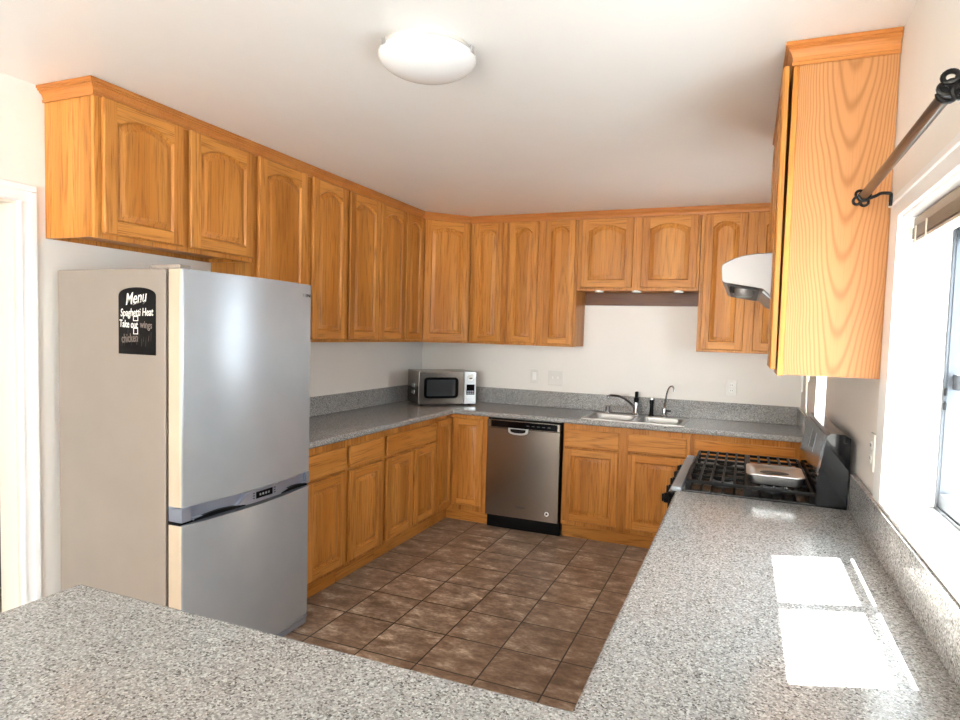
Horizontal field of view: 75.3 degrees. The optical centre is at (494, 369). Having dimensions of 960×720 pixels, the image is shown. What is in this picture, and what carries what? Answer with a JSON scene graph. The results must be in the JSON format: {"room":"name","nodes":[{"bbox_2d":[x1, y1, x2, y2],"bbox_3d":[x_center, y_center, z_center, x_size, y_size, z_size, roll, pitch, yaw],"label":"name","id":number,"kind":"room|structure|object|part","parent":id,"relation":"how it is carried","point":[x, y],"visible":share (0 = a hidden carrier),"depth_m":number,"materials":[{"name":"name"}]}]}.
{"room":"kitchen","nodes":[
{"label":"kitchen","id":0,"kind":"room"},
{"bbox_2d":[0,72,421,597],"bbox_3d":[-3.340,0.213,-0.678,0.110,2.498,14.000,3,3,22],"label":"wall","id":1,"kind":"structure","parent":0,"point":[335,367],"depth_m":2.71,"materials":[{"name":"paint"}]},
{"bbox_2d":[0,198,20,611],"bbox_3d":[-2.196,0.331,2.197,0.112,2.009,0.890,3,3,22],"label":"door","id":2,"kind":"structure","parent":1,"relation":"in","point":[9,390],"depth_m":2.59,"materials":[{"name":"paint"}]},
{"bbox_2d":[0,179,41,604],"bbox_3d":[-2.134,0.299,2.171,0.020,2.079,1.030,3,3,22],"label":"trim","id":3,"kind":"structure","parent":1,"relation":"attached to","point":[25,196],"depth_m":2.60,"materials":[{"name":"white paint"}]},
{"bbox_2d":[44,95,253,262],"bbox_3d":[-1.586,-0.861,2.975,0.323,0.602,0.878,3,3,22],"label":"upper cabinet","id":4,"kind":"object","parent":1,"relation":"attached to","point":[118,175],"visible":0.98,"depth_m":2.71,"materials":[{"name":"brown wood"}]},
{"bbox_3d":[-1.526,-0.840,2.719,0.019,0.548,0.389,3,3,22],"label":"door","id":5,"kind":"part","parent":4,"relation":"part of","materials":[{"name":"brown wood"}]},
{"bbox_3d":[-1.363,-0.858,3.124,0.019,0.548,0.405,3,3,22],"label":"door","id":6,"kind":"part","parent":4,"relation":"part of","materials":[{"name":"brown wood"}]},
{"bbox_2d":[36,75,769,224],"bbox_3d":[-0.206,-1.184,4.170,4.426,0.062,1.924,0,4,-25],"label":"crown molding","id":7,"kind":"structure","parent":4,"relation":"attached to","point":[88,85],"depth_m":3.66,"materials":[{"name":"brown wood"}]},
{"bbox_2d":[211,156,307,283],"bbox_3d":[-1.346,-0.675,3.600,0.323,1.030,0.438,3,3,22],"label":"upper cabinet","id":8,"kind":"object","parent":1,"relation":"attached to","point":[280,191],"visible":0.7,"depth_m":3.48,"materials":[{"name":"brown wood"}]},
{"bbox_3d":[-1.226,-0.668,3.552,0.018,1.030,0.438,3,3,22],"label":"frame","id":9,"kind":"part","parent":8,"relation":"part of","materials":[{"name":"brown wood"}]},
{"bbox_3d":[-1.205,-0.660,3.545,0.019,0.980,0.396,3,3,22],"label":"door","id":10,"kind":"part","parent":8,"relation":"part of","materials":[{"name":"brown wood"}]},
{"bbox_2d":[306,176,347,341],"bbox_3d":[-1.190,-0.692,3.989,0.323,1.030,0.392,3,3,22],"label":"upper cabinet","id":11,"kind":"object","parent":1,"relation":"attached to","point":[327,205],"visible":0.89,"depth_m":3.90,"materials":[{"name":"brown wood"}]},
{"bbox_2d":[309,385,407,416],"bbox_3d":[-1.141,0.247,4.643,0.019,0.136,2.453,3,3,22],"label":"backsplash","id":12,"kind":"structure","parent":1,"relation":"attached to","point":[333,403],"depth_m":4.79,"materials":[{"name":"stone"}]},
{"bbox_2d":[344,191,406,341],"bbox_3d":[-0.974,-0.716,4.524,0.323,1.030,0.754,3,3,22],"label":"upper cabinet","id":13,"kind":"object","parent":1,"relation":"attached to","point":[376,231],"visible":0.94,"depth_m":4.41,"materials":[{"name":"brown wood"}]},
{"bbox_3d":[-0.900,-0.694,4.302,0.019,0.980,0.360,3,3,22],"label":"door","id":14,"kind":"part","parent":13,"relation":"part of","materials":[{"name":"brown wood"}]},
{"bbox_3d":[-0.761,-0.709,4.647,0.019,0.980,0.355,3,3,22],"label":"door","id":15,"kind":"part","parent":13,"relation":"part of","materials":[{"name":"brown wood"}]},
{"bbox_2d":[402,213,424,341],"bbox_3d":[-0.781,-0.737,5.004,0.323,1.030,0.274,3,3,22],"label":"upper cabinet","id":16,"kind":"object","parent":1,"relation":"attached to","point":[414,240],"visible":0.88,"depth_m":4.93,"materials":[{"name":"brown wood"}]},
{"bbox_3d":[-0.661,-0.731,4.956,0.018,1.030,0.274,3,3,22],"label":"frame","id":17,"kind":"part","parent":16,"relation":"part of","materials":[{"name":"brown wood"}]},
{"bbox_2d":[0,518,647,711],"bbox_3d":[-1.496,1.388,2.381,5.554,0.080,7.350,3,3,22],"label":"floor","id":18,"kind":"structure","parent":0,"point":[525,615],"depth_m":3.46,"materials":[{"name":"tile"}]},
{"bbox_2d":[0,530,0,586],"bbox_3d":[-2.975,0.391,3.828,1.040,1.660,0.548,3,3,22],"label":"tall cabinet","id":19,"kind":"object","parent":18,"relation":"on","point":[0,530],"visible":0.02,"depth_m":3.48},
{"bbox_2d":[58,264,310,636],"bbox_3d":[-1.404,0.438,2.934,0.755,1.760,0.782,3,3,22],"label":"refrigerator","id":20,"kind":"object","parent":18,"relation":"on","point":[185,473],"visible":0.84,"depth_m":2.61,"materials":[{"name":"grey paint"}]},
{"bbox_2d":[118,287,155,355],"bbox_3d":[-1.436,-0.193,2.494,0.208,0.269,0.004,3,3,22],"label":"menu board","id":21,"kind":"object","parent":20,"relation":"attached to","point":[136,305],"visible":1,"depth_m":2.49,"materials":[{"name":"black"}]},
{"bbox_3d":[-1.118,0.938,2.841,0.102,0.665,0.780,3,3,22],"label":"door","id":22,"kind":"part","parent":20,"relation":"part of","materials":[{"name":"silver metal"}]},
{"bbox_3d":[-1.091,0.064,2.792,0.102,0.938,0.780,3,3,22],"label":"door","id":23,"kind":"part","parent":20,"relation":"part of","materials":[{"name":"silver metal"}]},
{"bbox_2d":[307,441,345,598],"bbox_3d":[-1.250,0.848,3.630,0.627,0.874,0.411,3,3,22],"label":"base cabinet","id":24,"kind":"object","parent":18,"relation":"on","point":[327,463],"visible":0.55,"depth_m":3.53,"materials":[{"name":"brown wood"}]},
{"bbox_3d":[-0.953,0.533,3.515,0.019,0.132,0.359,3,3,22],"label":"drawer","id":25,"kind":"part","parent":24,"relation":"part of","materials":[{"name":"brown wood"}]},
{"bbox_2d":[309,400,802,448],"bbox_3d":[0.326,0.411,4.071,3.179,0.038,2.473,3,3,22],"label":"countertop","id":26,"kind":"structure","parent":24,"relation":"on","point":[331,428],"depth_m":4.48,"materials":[{"name":"stone"}]},
{"bbox_2d":[408,369,475,405],"bbox_3d":[-0.459,0.154,5.352,0.507,0.285,0.352,0,3,-23],"label":"microwave","id":27,"kind":"object","parent":26,"relation":"on","point":[425,386],"visible":1,"depth_m":5.20,"materials":[{"name":"metal"}]},
{"bbox_3d":[-0.447,0.157,5.185,0.395,0.273,0.024,0,3,-23],"label":"door","id":28,"kind":"part","parent":27,"relation":"part of","materials":[{"name":"metal"}]},
{"bbox_3d":[-0.213,0.159,5.285,0.108,0.273,0.024,0,3,-23],"label":"control panel","id":29,"kind":"part","parent":27,"relation":"part of","materials":[{"name":"metal"}]},
{"bbox_2d":[604,405,609,412],"bbox_3d":[0.915,0.325,5.059,0.048,0.057,0.048,3,3,22],"label":"air gap","id":30,"kind":"object","parent":26,"relation":"on","point":[607,408],"visible":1,"depth_m":5.04,"materials":[{"name":"silver metal"}]},
{"bbox_2d":[606,391,639,414],"bbox_3d":[1.007,0.273,4.907,0.348,0.185,0.060,0,4,-31],"label":"faucet","id":31,"kind":"object","parent":26,"relation":"on","point":[635,406],"visible":0.99,"depth_m":4.96,"materials":[{"name":"silver metal"}]},
{"bbox_3d":[0.996,0.258,4.888,0.312,0.129,0.024,0,4,-32],"label":"spout","id":32,"kind":"part","parent":31,"relation":"part of","materials":[{"name":"silver metal"}]},
{"bbox_3d":[1.135,0.222,4.981,0.042,0.084,0.051,3,3,22],"label":"lever","id":33,"kind":"part","parent":31,"relation":"part of","materials":[{"name":"black plastic"}]},
{"bbox_2d":[581,412,688,426],"bbox_3d":[1.060,0.475,4.710,0.742,0.203,0.424,3,3,22],"label":"sink","id":34,"kind":"object","parent":26,"relation":"in","point":[594,415],"visible":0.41,"depth_m":4.81,"materials":[{"name":"metal"}]},
{"bbox_3d":[0.902,0.467,4.774,0.348,0.203,0.372,3,3,22],"label":"bowl","id":35,"kind":"part","parent":34,"relation":"part of","materials":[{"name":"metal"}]},
{"bbox_3d":[1.229,0.484,4.643,0.326,0.203,0.372,3,3,22],"label":"bowl","id":36,"kind":"part","parent":34,"relation":"part of","materials":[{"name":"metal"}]},
{"bbox_2d":[648,397,653,415],"bbox_3d":[1.242,0.297,4.937,0.044,0.146,0.044,3,3,22],"label":"sprayer","id":37,"kind":"object","parent":26,"relation":"on","point":[651,401],"visible":0.98,"depth_m":4.92,"materials":[{"name":"black plastic"}]},
{"bbox_2d":[661,385,674,416],"bbox_3d":[1.362,0.251,4.887,0.106,0.251,0.051,4,4,31],"label":"water faucet","id":38,"kind":"object","parent":26,"relation":"on","point":[664,410],"visible":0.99,"depth_m":4.89,"materials":[{"name":"silver metal"}]},
{"bbox_3d":[1.368,0.222,4.875,0.018,0.192,0.089,-1,5,-45],"label":"spout","id":39,"kind":"part","parent":38,"relation":"part of","materials":[{"name":"silver metal"}]},
{"bbox_2d":[335,431,382,581],"bbox_3d":[-1.095,0.831,4.014,0.627,0.874,0.411,3,3,22],"label":"base cabinet","id":40,"kind":"object","parent":18,"relation":"on","point":[364,454],"visible":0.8,"depth_m":3.87,"materials":[{"name":"brown wood"}]},
{"bbox_3d":[-0.812,0.877,3.909,0.019,0.554,0.369,3,3,22],"label":"door","id":41,"kind":"part","parent":40,"relation":"part of","materials":[{"name":"brown wood"}]},
{"bbox_3d":[-0.803,0.517,3.888,0.019,0.132,0.367,3,3,22],"label":"drawer","id":42,"kind":"part","parent":40,"relation":"part of","materials":[{"name":"brown wood"}]},
{"bbox_2d":[373,418,436,559],"bbox_3d":[-0.878,0.807,4.555,0.627,0.874,0.748,3,3,22],"label":"base cabinet","id":43,"kind":"object","parent":18,"relation":"on","point":[409,451],"visible":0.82,"depth_m":4.39,"materials":[{"name":"brown wood"}]},
{"bbox_3d":[-0.659,0.860,4.290,0.019,0.554,0.357,3,3,22],"label":"door","id":44,"kind":"part","parent":43,"relation":"part of","materials":[{"name":"brown wood"}]},
{"bbox_3d":[-0.584,0.493,4.431,0.019,0.132,0.705,3,3,22],"label":"drawer","id":45,"kind":"part","parent":43,"relation":"part of","materials":[{"name":"brown wood"}]},
{"bbox_3d":[-0.522,0.845,4.630,0.019,0.554,0.330,3,3,22],"label":"door","id":46,"kind":"part","parent":43,"relation":"part of","materials":[{"name":"brown wood"}]},
{"bbox_2d":[427,414,488,527],"bbox_3d":[-0.435,0.780,5.255,0.926,0.874,0.876,3,3,22],"label":"base cabinet","id":47,"kind":"object","parent":18,"relation":"on","point":[461,440],"visible":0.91,"depth_m":4.96,"materials":[{"name":"brown wood"}]},
{"bbox_3d":[-0.404,0.750,4.920,0.019,0.718,0.267,3,3,22],"label":"door","id":48,"kind":"part","parent":47,"relation":"part of","materials":[{"name":"brown wood"}]},
{"bbox_3d":[-0.224,0.744,4.978,0.262,0.701,0.019,3,3,22],"label":"door","id":49,"kind":"part","parent":47,"relation":"part of","materials":[{"name":"brown wood"}]},
{"bbox_2d":[485,417,563,535],"bbox_3d":[0.317,0.815,5.062,0.596,0.872,0.632,3,3,22],"label":"dishwasher","id":50,"kind":"object","parent":18,"relation":"on","point":[524,461],"visible":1,"depth_m":4.78,"materials":[{"name":"silver metal"}]},
{"bbox_3d":[0.178,0.481,4.770,0.160,0.050,0.011,3,3,22],"label":"handle","id":51,"kind":"part","parent":50,"relation":"part of","materials":[{"name":"metal"}]},
{"bbox_3d":[0.221,0.433,4.771,0.592,0.064,0.029,3,3,22],"label":"control panel","id":52,"kind":"part","parent":50,"relation":"part of","materials":[{"name":"metal"}]},
{"bbox_2d":[560,423,690,548],"bbox_3d":[1.038,0.850,4.800,0.912,0.874,0.627,3,3,22],"label":"base cabinet","id":53,"kind":"object","parent":18,"relation":"on","point":[614,479],"visible":0.9,"depth_m":4.54,"materials":[{"name":"brown wood"}]},
{"bbox_3d":[0.703,0.873,4.608,0.405,0.550,0.019,3,3,22],"label":"door","id":54,"kind":"part","parent":53,"relation":"part of","materials":[{"name":"brown wood"}]},
{"bbox_3d":[0.713,0.520,4.589,0.405,0.130,0.019,3,3,22],"label":"drawer","id":55,"kind":"part","parent":53,"relation":"part of","materials":[{"name":"brown wood"}]},
{"bbox_3d":[1.137,0.896,4.434,0.403,0.550,0.019,3,3,22],"label":"door","id":56,"kind":"part","parent":53,"relation":"part of","materials":[{"name":"brown wood"}]},
{"bbox_3d":[1.147,0.542,4.415,0.405,0.130,0.019,3,3,22],"label":"drawer","id":57,"kind":"part","parent":53,"relation":"part of","materials":[{"name":"brown wood"}]},
{"bbox_2d":[690,434,800,466],"bbox_3d":[1.796,0.890,4.497,0.716,0.874,0.627,3,3,22],"label":"base cabinet","id":58,"kind":"object","parent":18,"relation":"on","point":[781,449],"visible":0.17,"depth_m":4.20,"materials":[{"name":"brown wood"}]},
{"bbox_2d":[662,412,850,509],"bbox_3d":[1.122,0.806,2.805,0.682,1.190,0.760,3,3,22],"label":"gas range","id":59,"kind":"object","parent":18,"relation":"on","point":[825,449],"visible":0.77,"depth_m":2.52,"materials":[{"name":"black metal"}]},
{"bbox_3d":[0.717,0.538,2.605,0.020,0.044,0.044,3,3,22],"label":"knob","id":60,"kind":"part","parent":59,"relation":"part of","materials":[{"name":"black plastic"}]},
{"bbox_3d":[0.861,0.557,2.899,0.030,0.142,0.756,3,3,22],"label":"control panel","id":61,"kind":"part","parent":59,"relation":"part of","materials":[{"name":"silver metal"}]},
{"bbox_3d":[0.881,0.473,2.887,0.040,0.020,0.754,3,3,22],"label":"trim","id":62,"kind":"part","parent":59,"relation":"part of","materials":[{"name":"grey metal"}]},
{"bbox_2d":[682,458,815,506],"bbox_3d":[1.127,0.490,2.788,0.490,0.012,0.752,3,3,22],"label":"cooktop","id":63,"kind":"object","parent":59,"relation":"in","point":[692,487],"depth_m":2.53,"materials":[{"name":"black metal"}]},
{"bbox_3d":[1.153,0.489,2.584,0.096,0.014,0.096,3,3,22],"label":"burner","id":64,"kind":"part","parent":59,"relation":"part of","materials":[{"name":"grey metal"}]},
{"bbox_2d":[746,463,804,487],"bbox_3d":[1.141,0.434,2.543,0.214,0.040,0.232,3,3,22],"label":"metal pan","id":65,"kind":"object","parent":59,"relation":"on","point":[757,473],"visible":1,"depth_m":2.48,"materials":[{"name":"metal"}]},
{"bbox_3d":[-0.252,1.035,0.825,1.758,0.874,0.643,3,3,22],"label":"base cabinet","id":66,"kind":"object","parent":18,"relation":"on","visible":0},
{"bbox_2d":[0,491,959,719],"bbox_3d":[0.022,0.546,1.498,1.819,0.038,2.454,3,3,22],"label":"countertop","id":67,"kind":"structure","parent":66,"relation":"on","point":[735,608],"depth_m":1.17,"materials":[{"name":"stone"}]},
{"bbox_2d":[0,0,917,215],"bbox_3d":[-2.715,-1.052,-0.986,5.554,0.100,14.300,3,3,22],"label":"ceiling","id":68,"kind":"structure","parent":0,"point":[564,105],"depth_m":2.43,"materials":[{"name":"paint"}]},
{"bbox_2d":[378,28,475,84],"bbox_3d":[-0.231,-1.057,2.149,0.340,0.094,0.336,3,3,22],"label":"ceiling light","id":69,"kind":"object","parent":68,"relation":"attached to","point":[425,56],"visible":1,"depth_m":2.06,"materials":[{"name":"white glass"}]},
{"bbox_3d":[-0.232,-1.092,2.148,0.300,0.024,0.300,3,3,22],"label":"plate","id":70,"kind":"part","parent":69,"relation":"part of","materials":[{"name":"white metal"}]},
{"bbox_2d":[422,305,801,406],"bbox_3d":[0.852,0.005,5.253,3.464,2.498,0.140,3,3,22],"label":"wall","id":71,"kind":"structure","parent":0,"point":[625,350],"depth_m":5.07,"materials":[{"name":"paint"}]},
{"bbox_2d":[420,219,471,342],"bbox_3d":[-0.489,-0.748,5.360,0.599,1.030,0.598,3,3,22],"label":"upper cabinet","id":72,"kind":"object","parent":71,"relation":"attached to","point":[447,245],"visible":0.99,"depth_m":5.15,"materials":[{"name":"brown wood"}]},
{"bbox_2d":[469,223,507,344],"bbox_3d":[-0.006,-0.731,5.314,0.324,1.030,0.323,3,3,22],"label":"upper cabinet","id":73,"kind":"object","parent":71,"relation":"attached to","point":[489,241],"visible":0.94,"depth_m":5.16,"materials":[{"name":"brown wood"}]},
{"bbox_2d":[530,369,538,382],"bbox_3d":[0.342,0.060,5.378,0.075,0.122,0.012,3,3,22],"label":"wall outlet","id":74,"kind":"object","parent":71,"relation":"attached to","point":[534,375],"visible":1,"depth_m":5.37,"materials":[{"name":"white plastic"}]},
{"bbox_2d":[505,220,584,346],"bbox_3d":[0.421,-0.709,5.143,0.591,1.030,0.323,3,3,22],"label":"upper cabinet","id":75,"kind":"object","parent":71,"relation":"attached to","point":[545,307],"visible":1,"depth_m":5.00,"materials":[{"name":"brown wood"}]},
{"bbox_3d":[0.227,-0.703,5.058,0.246,0.980,0.019,3,3,22],"label":"door","id":76,"kind":"part","parent":75,"relation":"part of","materials":[{"name":"brown wood"}]},
{"bbox_3d":[0.509,-0.688,4.945,0.249,0.980,0.019,3,3,22],"label":"door","id":77,"kind":"part","parent":75,"relation":"part of","materials":[{"name":"brown wood"}]},
{"bbox_2d":[548,370,562,385],"bbox_3d":[0.515,0.076,5.306,0.130,0.126,0.020,3,3,22],"label":"light switch","id":78,"kind":"object","parent":71,"relation":"attached to","point":[554,377],"visible":1,"depth_m":5.30,"materials":[{"name":"white plastic"}]},
{"bbox_2d":[476,386,797,424],"bbox_3d":[0.786,0.274,5.204,3.179,0.136,0.019,3,3,22],"label":"backsplash","id":79,"kind":"structure","parent":71,"relation":"attached to","point":[786,415],"depth_m":5.02,"materials":[{"name":"stone"}]},
{"bbox_2d":[577,214,701,292],"bbox_3d":[1.130,-0.894,4.850,0.914,0.585,0.323,3,3,22],"label":"upper cabinet","id":80,"kind":"object","parent":71,"relation":"attached to","point":[650,254],"visible":0.97,"depth_m":4.71,"materials":[{"name":"brown wood"}]},
{"bbox_3d":[0.863,-0.894,4.793,0.397,0.530,0.019,3,3,22],"label":"door","id":81,"kind":"part","parent":80,"relation":"part of","materials":[{"name":"brown wood"}]},
{"bbox_3d":[1.294,-0.872,4.621,0.402,0.530,0.019,3,3,22],"label":"door","id":82,"kind":"part","parent":80,"relation":"part of","materials":[{"name":"brown wood"}]},
{"bbox_2d":[585,293,698,306],"bbox_3d":[1.176,-0.560,5.010,0.910,0.102,0.020,3,3,22],"label":"cleat","id":83,"kind":"object","parent":71,"relation":"attached to","point":[604,299],"visible":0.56,"depth_m":5.00,"materials":[{"name":"brown wood"}]},
{"bbox_2d":[726,380,736,395],"bbox_3d":[1.821,0.145,4.787,0.075,0.122,0.011,3,3,22],"label":"wall outlet","id":84,"kind":"object","parent":71,"relation":"attached to","point":[731,388],"visible":1,"depth_m":4.78,"materials":[{"name":"white plastic"}]},
{"bbox_2d":[696,211,769,353],"bbox_3d":[1.890,-0.632,4.556,0.733,1.030,0.323,3,3,22],"label":"upper cabinet","id":85,"kind":"object","parent":71,"relation":"attached to","point":[725,323],"visible":0.5,"depth_m":4.47,"materials":[{"name":"brown wood"}]},
{"bbox_3d":[1.652,-0.628,4.487,0.290,0.980,0.019,3,3,22],"label":"door","id":86,"kind":"part","parent":85,"relation":"part of","materials":[{"name":"brown wood"}]},
{"bbox_3d":[1.980,-0.611,4.356,0.290,0.980,0.019,3,3,22],"label":"door","id":87,"kind":"part","parent":85,"relation":"part of","materials":[{"name":"brown wood"}]},
{"bbox_2d":[800,0,959,509],"bbox_3d":[-0.257,0.375,-1.911,0.170,2.498,14.000,3,3,22],"label":"wall","id":88,"kind":"structure","parent":0,"point":[930,46],"depth_m":1.77,"materials":[{"name":"paint"}]},
{"bbox_2d":[721,253,771,308],"bbox_3d":[1.237,-0.353,2.643,0.497,0.208,0.758,3,3,22],"label":"range hood","id":89,"kind":"object","parent":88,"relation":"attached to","point":[748,277],"visible":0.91,"depth_m":2.35,"materials":[{"name":"metal"}]},
{"bbox_2d":[730,285,734,292],"bbox_3d":[0.928,-0.312,2.433,0.016,0.029,0.035,3,3,22],"label":"switch","id":90,"kind":"object","parent":89,"relation":"attached to","point":[732,287],"depth_m":2.42,"materials":[{"name":"black plastic"}]},
{"bbox_2d":[768,96,788,252],"bbox_3d":[1.345,-0.753,2.614,0.321,0.602,0.811,3,3,22],"label":"upper cabinet","id":91,"kind":"object","parent":88,"relation":"attached to","point":[773,185],"visible":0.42,"depth_m":2.68,"materials":[{"name":"brown wood"}]},
{"bbox_3d":[1.278,-0.763,2.852,0.019,0.550,0.380,3,3,22],"label":"door","id":92,"kind":"part","parent":91,"relation":"part of","materials":[{"name":"brown wood"}]},
{"bbox_3d":[1.132,-0.747,2.489,0.019,0.550,0.385,3,3,22],"label":"door","id":93,"kind":"part","parent":91,"relation":"part of","materials":[{"name":"brown wood"}]},
{"bbox_2d":[773,26,903,144],"bbox_3d":[1.299,-1.039,2.466,0.325,0.070,1.101,3,3,22],"label":"crown molding","id":94,"kind":"structure","parent":91,"relation":"attached to","point":[888,41],"depth_m":1.97,"materials":[{"name":"brown wood"}]},
{"bbox_2d":[796,407,807,434],"bbox_3d":[2.131,0.363,4.320,0.019,0.136,0.622,3,3,22],"label":"backsplash","id":95,"kind":"structure","parent":88,"relation":"attached to","point":[802,418],"depth_m":4.25,"materials":[{"name":"stone"}]},
{"bbox_2d":[801,376,808,413],"bbox_3d":[1.853,-0.152,3.590,0.048,0.862,0.756,3,3,20],"label":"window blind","id":96,"kind":"object","parent":88,"relation":"attached to","point":[807,377],"visible":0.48,"depth_m":3.78,"materials":[{"name":"white plastic"}]},
{"bbox_2d":[815,376,826,414],"bbox_3d":[1.901,-0.127,3.434,0.158,0.869,0.479,3,3,22],"label":"window","id":97,"kind":"structure","parent":88,"relation":"in","point":[821,381],"depth_m":3.69,"materials":[{"name":"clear glass"}]},
{"bbox_2d":[767,53,900,378],"bbox_3d":[1.134,-0.504,2.129,0.329,1.057,0.254,3,3,22],"label":"upper cabinet","id":98,"kind":"object","parent":88,"relation":"attached to","point":[830,253],"visible":0.98,"depth_m":2.01,"materials":[{"name":"brown wood"}]},
{"bbox_3d":[0.994,-0.504,2.188,0.019,1.001,0.235,3,3,22],"label":"door","id":99,"kind":"part","parent":98,"relation":"part of","materials":[{"name":"brown wood"}]},
{"bbox_3d":[1.019,-0.510,2.175,0.018,1.057,0.254,3,3,22],"label":"frame","id":100,"kind":"part","parent":98,"relation":"part of","materials":[{"name":"brown wood"}]},
{"bbox_2d":[868,432,875,471],"bbox_3d":[1.220,0.268,2.012,0.011,0.122,0.070,3,3,22],"label":"wall outlet","id":101,"kind":"object","parent":88,"relation":"attached to","point":[872,447],"visible":0.91,"depth_m":2.00,"materials":[{"name":"white plastic"}]},
{"bbox_2d":[848,474,959,691],"bbox_3d":[0.859,0.503,1.159,0.019,0.136,2.454,3,3,22],"label":"backsplash","id":102,"kind":"structure","parent":88,"relation":"attached to","point":[935,610],"depth_m":1.42,"materials":[{"name":"stone"}]},
{"bbox_2d":[852,68,959,206],"bbox_3d":[0.975,-0.500,1.473,0.102,0.062,0.928,3,3,22],"label":"curtain rod","id":103,"kind":"object","parent":88,"relation":"attached to","point":[947,91],"visible":1,"depth_m":1.27,"materials":[{"name":"brown metal"}]},
{"bbox_3d":[0.953,-0.504,1.482,0.025,0.025,0.865,3,3,22],"label":"rod","id":104,"kind":"part","parent":103,"relation":"part of","materials":[{"name":"brown metal"}]},
{"bbox_2d":[872,133,959,604],"bbox_3d":[1.076,-0.030,1.413,0.179,0.912,1.020,3,3,22],"label":"window","id":105,"kind":"structure","parent":88,"relation":"in","point":[923,399],"depth_m":1.77,"materials":[{"name":"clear glass"}]},
{"bbox_3d":[1.049,0.418,1.443,0.136,0.010,0.806,3,3,22],"label":"sill","id":106,"kind":"part","parent":105,"relation":"part of","materials":[{"name":"white paint"}]},
{"bbox_2d":[907,186,959,270],"bbox_3d":[1.057,-0.339,1.407,0.051,0.149,0.786,3,3,22],"label":"window blind","id":107,"kind":"object","parent":105,"relation":"attached to","point":[943,217],"visible":1,"depth_m":1.56,"materials":[{"name":"white plastic"}]},
{"bbox_3d":[1.180,-0.342,1.775,0.004,0.122,0.007,1,3,-5],"label":"cord","id":108,"kind":"part","parent":107,"relation":"part of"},
{"bbox_3d":[1.062,-0.345,1.405,0.040,0.011,0.782,3,3,22],"label":"rail","id":109,"kind":"part","parent":107,"relation":"part of","materials":[{"name":"white plastic"}]},
{"bbox_3d":[1.064,-0.400,1.401,0.035,0.027,0.786,3,3,22],"label":"head rail","id":110,"kind":"part","parent":107,"relation":"part of","materials":[{"name":"white plastic"}]},
{"bbox_3d":[1.141,0.005,1.388,0.036,0.848,0.808,3,3,22],"label":"frame","id":111,"kind":"part","parent":105,"relation":"part of","materials":[{"name":"white"}]},
{"bbox_3d":[1.141,0.005,1.388,0.024,0.806,0.766,3,3,22],"label":"sash","id":112,"kind":"part","parent":105,"relation":"part of","materials":[{"name":"white"}]}
]}

